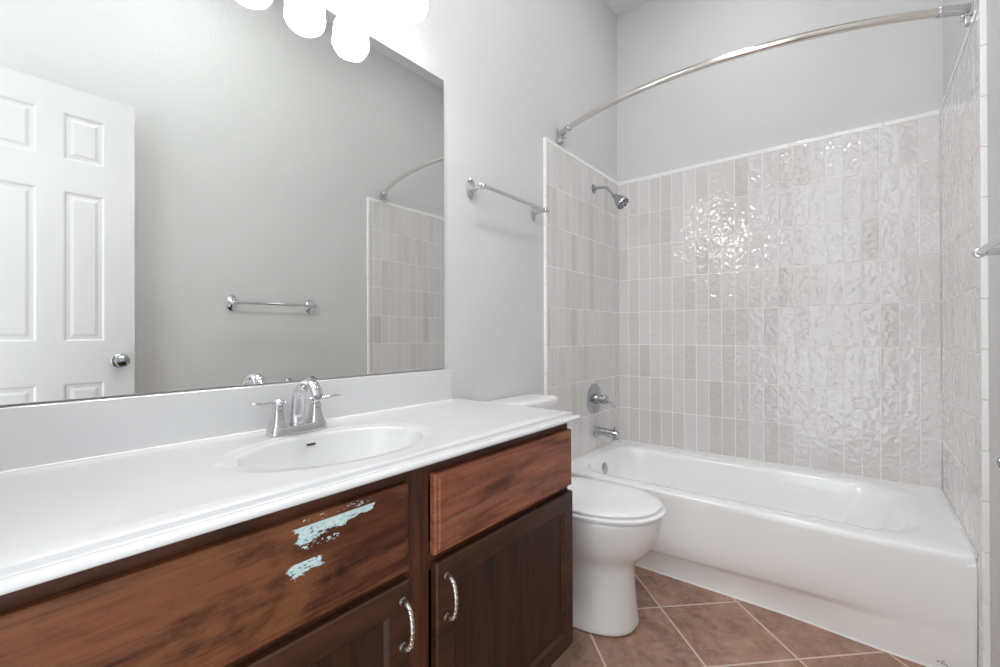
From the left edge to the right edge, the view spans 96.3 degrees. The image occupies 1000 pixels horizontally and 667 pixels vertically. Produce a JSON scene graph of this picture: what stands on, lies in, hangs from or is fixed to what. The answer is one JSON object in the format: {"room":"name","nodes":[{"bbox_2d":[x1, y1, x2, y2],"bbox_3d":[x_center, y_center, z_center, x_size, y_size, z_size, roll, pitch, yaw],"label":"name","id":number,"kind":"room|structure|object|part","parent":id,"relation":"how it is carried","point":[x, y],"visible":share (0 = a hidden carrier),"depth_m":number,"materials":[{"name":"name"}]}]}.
{"room":"bathroom","nodes":[
{"label":"bathroom","id":0,"kind":"room"},
{"bbox_2d":[0,0,618,459],"bbox_3d":[-0.174,-0.495,1.852,0.153,3.160,3.130,0,0,39],"label":"wall","id":1,"kind":"structure","parent":0,"point":[530,306],"depth_m":2.12,"materials":[{"name":"white paint"}]},
{"bbox_2d":[0,0,443,405],"bbox_3d":[-0.614,-0.414,1.200,0.006,1.093,1.278,0,0,39],"label":"wall mirror","id":2,"kind":"object","parent":1,"relation":"attached to","point":[195,194],"visible":1,"depth_m":1.08,"materials":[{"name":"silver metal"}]},
{"bbox_2d":[0,369,451,470],"bbox_3d":[-0.598,0.195,1.203,0.022,0.119,1.303,0,0,39],"label":"backsplash","id":3,"kind":"structure","parent":1,"relation":"attached to","point":[46,433],"depth_m":1.01,"materials":[{"name":"white stone"}]},
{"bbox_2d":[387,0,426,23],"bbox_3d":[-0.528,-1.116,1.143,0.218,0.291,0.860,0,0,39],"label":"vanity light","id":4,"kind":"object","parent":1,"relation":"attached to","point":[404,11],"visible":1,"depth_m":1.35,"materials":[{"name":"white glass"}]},
{"bbox_2d":[466,178,548,221],"bbox_3d":[0.055,-0.587,1.976,0.078,0.088,0.512,0,0,39],"label":"towel bar","id":5,"kind":"object","parent":1,"relation":"attached to","point":[471,188],"visible":1,"depth_m":1.86,"materials":[{"name":"silver metal"}]},
{"bbox_3d":[-0.097,-0.588,1.807,0.054,0.088,0.058,0,0,39],"label":"mounting post","id":6,"kind":"part","parent":5,"relation":"part of","materials":[{"name":"silver metal"}]},
{"bbox_3d":[0.187,-0.587,2.161,0.054,0.088,0.058,0,0,39],"label":"mounting post","id":7,"kind":"part","parent":5,"relation":"part of","materials":[{"name":"silver metal"}]},
{"bbox_3d":[0.229,0.052,2.240,0.015,2.066,0.016,0,0,39],"label":"edge trim","id":8,"kind":"part","parent":1,"relation":"part of","materials":[{"name":"white tile"}]},
{"bbox_3d":[0.498,-0.972,2.582,0.015,0.021,0.851,0,0,39],"label":"edge trim","id":9,"kind":"part","parent":1,"relation":"part of","materials":[{"name":"white tile"}]},
{"bbox_3d":[0.500,-0.137,2.578,0.009,1.644,0.847,0,0,39],"label":"tile panel","id":10,"kind":"part","parent":1,"relation":"part of","materials":[{"name":"grey tile"}]},
{"bbox_2d":[587,384,615,413],"bbox_3d":[0.606,0.383,2.593,0.134,0.176,0.176,0,0,39],"label":"shower valve","id":11,"kind":"object","parent":1,"relation":"attached to","point":[595,399],"visible":1,"depth_m":2.59,"materials":[{"name":"silver metal"}]},
{"bbox_3d":[0.636,0.401,2.577,0.066,0.060,0.028,0,0,26],"label":"lever","id":12,"kind":"part","parent":11,"relation":"part of","materials":[{"name":"silver metal"}]},
{"bbox_2d":[593,425,619,439],"bbox_3d":[0.624,0.574,2.602,0.149,0.072,0.068,0,0,39],"label":"tub spout","id":13,"kind":"object","parent":1,"relation":"attached to","point":[597,430],"visible":1,"depth_m":2.59,"materials":[{"name":"silver metal"}]},
{"bbox_2d":[591,184,628,208],"bbox_3d":[0.634,-0.791,2.573,0.213,0.176,0.078,0,0,39],"label":"shower","id":14,"kind":"object","parent":1,"relation":"attached to","point":[620,201],"visible":1,"depth_m":2.54,"materials":[{"name":"silver metal"}]},
{"bbox_3d":[0.606,-0.824,2.596,0.130,0.075,0.019,0,0,39],"label":"arm","id":15,"kind":"part","parent":14,"relation":"part of","materials":[{"name":"silver metal"}]},
{"bbox_2d":[604,0,649,15],"bbox_3d":[0.464,-2.118,1.341,1.800,0.080,3.130,0,0,39],"label":"ceiling","id":16,"kind":"structure","parent":0,"point":[618,7],"depth_m":2.82,"materials":[{"name":"white paint"}]},
{"bbox_2d":[551,566,925,666],"bbox_3d":[0.473,1.122,1.332,1.800,0.080,3.130,0,0,39],"label":"floor","id":17,"kind":"structure","parent":0,"point":[682,624],"depth_m":1.57,"materials":[{"name":"tile"}]},
{"bbox_2d":[0,423,572,666],"bbox_3d":[-0.373,0.679,1.040,0.551,0.808,1.327,0,0,39],"label":"vanity cabinet","id":18,"kind":"object","parent":17,"relation":"on","point":[466,560],"visible":0.99,"depth_m":0.81,"materials":[{"name":"brown wood"}]},
{"bbox_3d":[-0.406,0.296,0.663,0.018,0.043,0.615,0,0,39],"label":"frame rail","id":19,"kind":"part","parent":18,"relation":"part of","materials":[{"name":"brown wood"}]},
{"bbox_3d":[-0.390,0.388,0.651,0.020,0.176,0.647,0,0,39],"label":"drawer","id":20,"kind":"part","parent":18,"relation":"part of","materials":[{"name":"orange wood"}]},
{"bbox_2d":[0,369,580,595],"bbox_3d":[-0.379,0.266,1.060,0.541,0.263,1.355,0,0,39],"label":"countertop","id":21,"kind":"structure","parent":18,"relation":"on","point":[85,484],"depth_m":0.87,"materials":[{"name":"white stone"}]},
{"bbox_2d":[251,379,340,437],"bbox_3d":[-0.513,0.183,1.145,0.177,0.141,0.158,0,0,-10],"label":"sink faucet","id":22,"kind":"object","parent":21,"relation":"on","point":[278,426],"visible":1,"depth_m":1.13,"materials":[{"name":"silver metal"}]},
{"bbox_3d":[-0.561,0.173,1.093,0.025,0.021,0.088,0,0,23],"label":"lever","id":23,"kind":"part","parent":22,"relation":"part of","materials":[{"name":"silver metal"}]},
{"bbox_3d":[-0.552,0.207,1.114,0.043,0.056,0.043,0,0,39],"label":"handle","id":24,"kind":"part","parent":22,"relation":"part of","materials":[{"name":"silver metal"}]},
{"bbox_3d":[-0.521,0.243,1.152,0.052,0.022,0.148,0,0,39],"label":"plate","id":25,"kind":"part","parent":22,"relation":"part of","materials":[{"name":"silver metal"}]},
{"bbox_3d":[-0.486,0.174,1.123,0.124,0.122,0.039,0,0,39],"label":"spout","id":26,"kind":"part","parent":22,"relation":"part of","materials":[{"name":"silver metal"}]},
{"bbox_3d":[-0.490,0.207,1.190,0.043,0.056,0.043,0,0,39],"label":"handle","id":27,"kind":"part","parent":22,"relation":"part of","materials":[{"name":"silver metal"}]},
{"bbox_3d":[-0.472,0.173,1.204,0.088,0.021,0.025,0,0,-36],"label":"lever","id":28,"kind":"part","parent":22,"relation":"part of","materials":[{"name":"silver metal"}]},
{"bbox_3d":[-0.406,0.480,0.662,0.018,0.055,0.615,0,0,39],"label":"frame rail","id":29,"kind":"part","parent":18,"relation":"part of","materials":[{"name":"brown wood"}]},
{"bbox_3d":[-0.286,0.731,0.778,0.020,0.478,0.319,0,0,39],"label":"door","id":30,"kind":"part","parent":18,"relation":"part of","materials":[{"name":"brown wood"}]},
{"bbox_3d":[-0.289,0.731,0.780,0.010,0.362,0.203,0,0,39],"label":"door panel","id":31,"kind":"part","parent":18,"relation":"part of","materials":[{"name":"brown wood"}]},
{"bbox_3d":[-0.186,0.616,0.876,0.015,0.017,0.017,0,0,39],"label":"handle post","id":32,"kind":"part","parent":18,"relation":"part of","materials":[{"name":"grey metal"}]},
{"bbox_3d":[-0.186,0.527,0.876,0.015,0.017,0.017,0,0,39],"label":"handle post","id":33,"kind":"part","parent":18,"relation":"part of","materials":[{"name":"grey metal"}]},
{"bbox_3d":[-0.175,0.572,0.868,0.025,0.095,0.008,0,0,39],"label":"handle","id":34,"kind":"part","parent":18,"relation":"part of","materials":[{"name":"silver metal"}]},
{"bbox_3d":[-0.111,0.616,0.970,0.015,0.017,0.017,0,0,39],"label":"handle post","id":35,"kind":"part","parent":18,"relation":"part of","materials":[{"name":"grey metal"}]},
{"bbox_3d":[-0.111,0.527,0.970,0.015,0.017,0.017,0,0,39],"label":"handle post","id":36,"kind":"part","parent":18,"relation":"part of","materials":[{"name":"grey metal"}]},
{"bbox_3d":[-0.100,0.572,0.961,0.025,0.095,0.008,0,0,39],"label":"handle","id":37,"kind":"part","parent":18,"relation":"part of","materials":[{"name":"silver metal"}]},
{"bbox_3d":[0.008,0.296,1.179,0.018,0.043,0.542,0,0,39],"label":"frame rail","id":38,"kind":"part","parent":18,"relation":"part of","materials":[{"name":"brown wood"}]},
{"bbox_3d":[0.009,0.480,1.179,0.018,0.055,0.542,0,0,39],"label":"frame rail","id":39,"kind":"part","parent":18,"relation":"part of","materials":[{"name":"brown wood"}]},
{"bbox_3d":[0.039,0.387,1.185,0.020,0.174,0.581,0,0,39],"label":"drawer","id":40,"kind":"part","parent":18,"relation":"part of","materials":[{"name":"red wood"}]},
{"bbox_3d":[0.041,0.731,1.185,0.020,0.478,0.579,0,0,39],"label":"door","id":41,"kind":"part","parent":18,"relation":"part of","materials":[{"name":"brown wood"}]},
{"bbox_3d":[0.038,0.731,1.187,0.010,0.362,0.463,0,0,39],"label":"door panel","id":42,"kind":"part","parent":18,"relation":"part of","materials":[{"name":"brown wood"}]},
{"bbox_2d":[485,393,665,636],"bbox_3d":[0.284,0.679,1.756,0.677,0.808,0.421,0,0,39],"label":"toilet","id":43,"kind":"object","parent":17,"relation":"on","point":[614,525],"visible":0.46,"depth_m":1.60,"materials":[{"name":"white ceramic"}]},
{"bbox_3d":[0.086,0.299,1.906,0.185,0.046,0.406,0,0,39],"label":"tank lid","id":44,"kind":"part","parent":43,"relation":"part of","materials":[{"name":"white ceramic"}]},
{"bbox_3d":[0.363,0.625,1.722,0.484,0.018,0.365,0,0,39],"label":"seat lid","id":45,"kind":"part","parent":43,"relation":"part of","materials":[{"name":"white plastic"}]},
{"bbox_3d":[0.314,0.869,1.755,0.604,0.428,0.360,0,0,39],"label":"bowl","id":46,"kind":"part","parent":43,"relation":"part of","materials":[{"name":"white ceramic"}]},
{"bbox_3d":[0.368,0.645,1.718,0.497,0.016,0.375,0,0,39],"label":"seat","id":47,"kind":"part","parent":43,"relation":"part of","materials":[{"name":"white plastic"}]},
{"bbox_2d":[571,439,977,666],"bbox_3d":[1.121,0.883,2.140,1.500,0.402,0.758,0,0,39],"label":"bathtub","id":48,"kind":"object","parent":17,"relation":"on","point":[888,566],"visible":0.8,"depth_m":1.74,"materials":[{"name":"white ceramic"}]},
{"bbox_3d":[0.600,0.776,2.567,0.019,0.072,0.072,0,0,39],"label":"overflow plate","id":49,"kind":"part","parent":48,"relation":"part of","materials":[{"name":"silver metal"}]},
{"bbox_2d":[617,0,942,488],"bbox_3d":[1.400,-0.498,2.497,1.524,3.160,0.153,0,0,39],"label":"wall","id":50,"kind":"structure","parent":0,"point":[779,227],"depth_m":2.33,"materials":[{"name":"grey tile"}]},
{"bbox_3d":[1.355,-0.974,2.445,1.499,0.021,0.015,0,0,39],"label":"edge trim","id":51,"kind":"part","parent":50,"relation":"part of","materials":[{"name":"white tile"}]},
{"bbox_2d":[939,0,999,666],"bbox_3d":[1.111,-0.502,0.821,0.153,3.160,3.130,0,0,39],"label":"wall","id":52,"kind":"structure","parent":0,"point":[969,111],"depth_m":1.39,"materials":[{"name":"white paint"}]},
{"bbox_2d":[557,0,977,144],"bbox_3d":[0.845,-1.024,1.808,1.524,0.108,0.234,0,0,39],"label":"shower curtain rod","id":53,"kind":"object","parent":52,"relation":"attached to","point":[965,11],"visible":0.99,"depth_m":1.56,"materials":[{"name":"silver metal"}]},
{"bbox_3d":[1.680,-0.977,1.643,0.015,0.021,0.835,0,0,39],"label":"edge trim","id":54,"kind":"part","parent":52,"relation":"part of","materials":[{"name":"white tile"}]},
{"bbox_3d":[1.681,-0.142,1.640,0.009,1.644,0.831,0,0,39],"label":"tile panel","id":55,"kind":"part","parent":52,"relation":"part of","materials":[{"name":"grey tile"}]},
{"bbox_3d":[1.446,0.879,1.342,0.009,0.393,0.073,0,0,39],"label":"tile leg","id":56,"kind":"part","parent":52,"relation":"part of","materials":[{"name":"white tile"}]},
{"bbox_3d":[1.416,0.046,1.308,0.015,2.066,0.016,0,0,39],"label":"edge trim","id":57,"kind":"part","parent":52,"relation":"part of","materials":[{"name":"white tile"}]},
{"bbox_2d":[972,234,999,257],"bbox_3d":[0.970,-0.183,0.816,0.092,0.088,0.515,0,0,39],"label":"towel bar","id":58,"kind":"object","parent":52,"relation":"attached to","point":[989,248],"visible":1,"depth_m":0.97,"materials":[{"name":"silver metal"}]},
{"bbox_3d":[1.123,-0.183,0.987,0.068,0.088,0.058,0,0,39],"label":"mounting post","id":59,"kind":"part","parent":58,"relation":"part of","materials":[{"name":"silver metal"}]},
{"bbox_2d":[996,456,999,467],"bbox_3d":[1.093,0.289,0.934,0.053,0.052,0.202,0,0,39],"label":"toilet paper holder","id":60,"kind":"object","parent":52,"relation":"attached to","point":[998,457],"visible":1,"depth_m":1.00,"materials":[{"name":"silver metal"}]}
]}

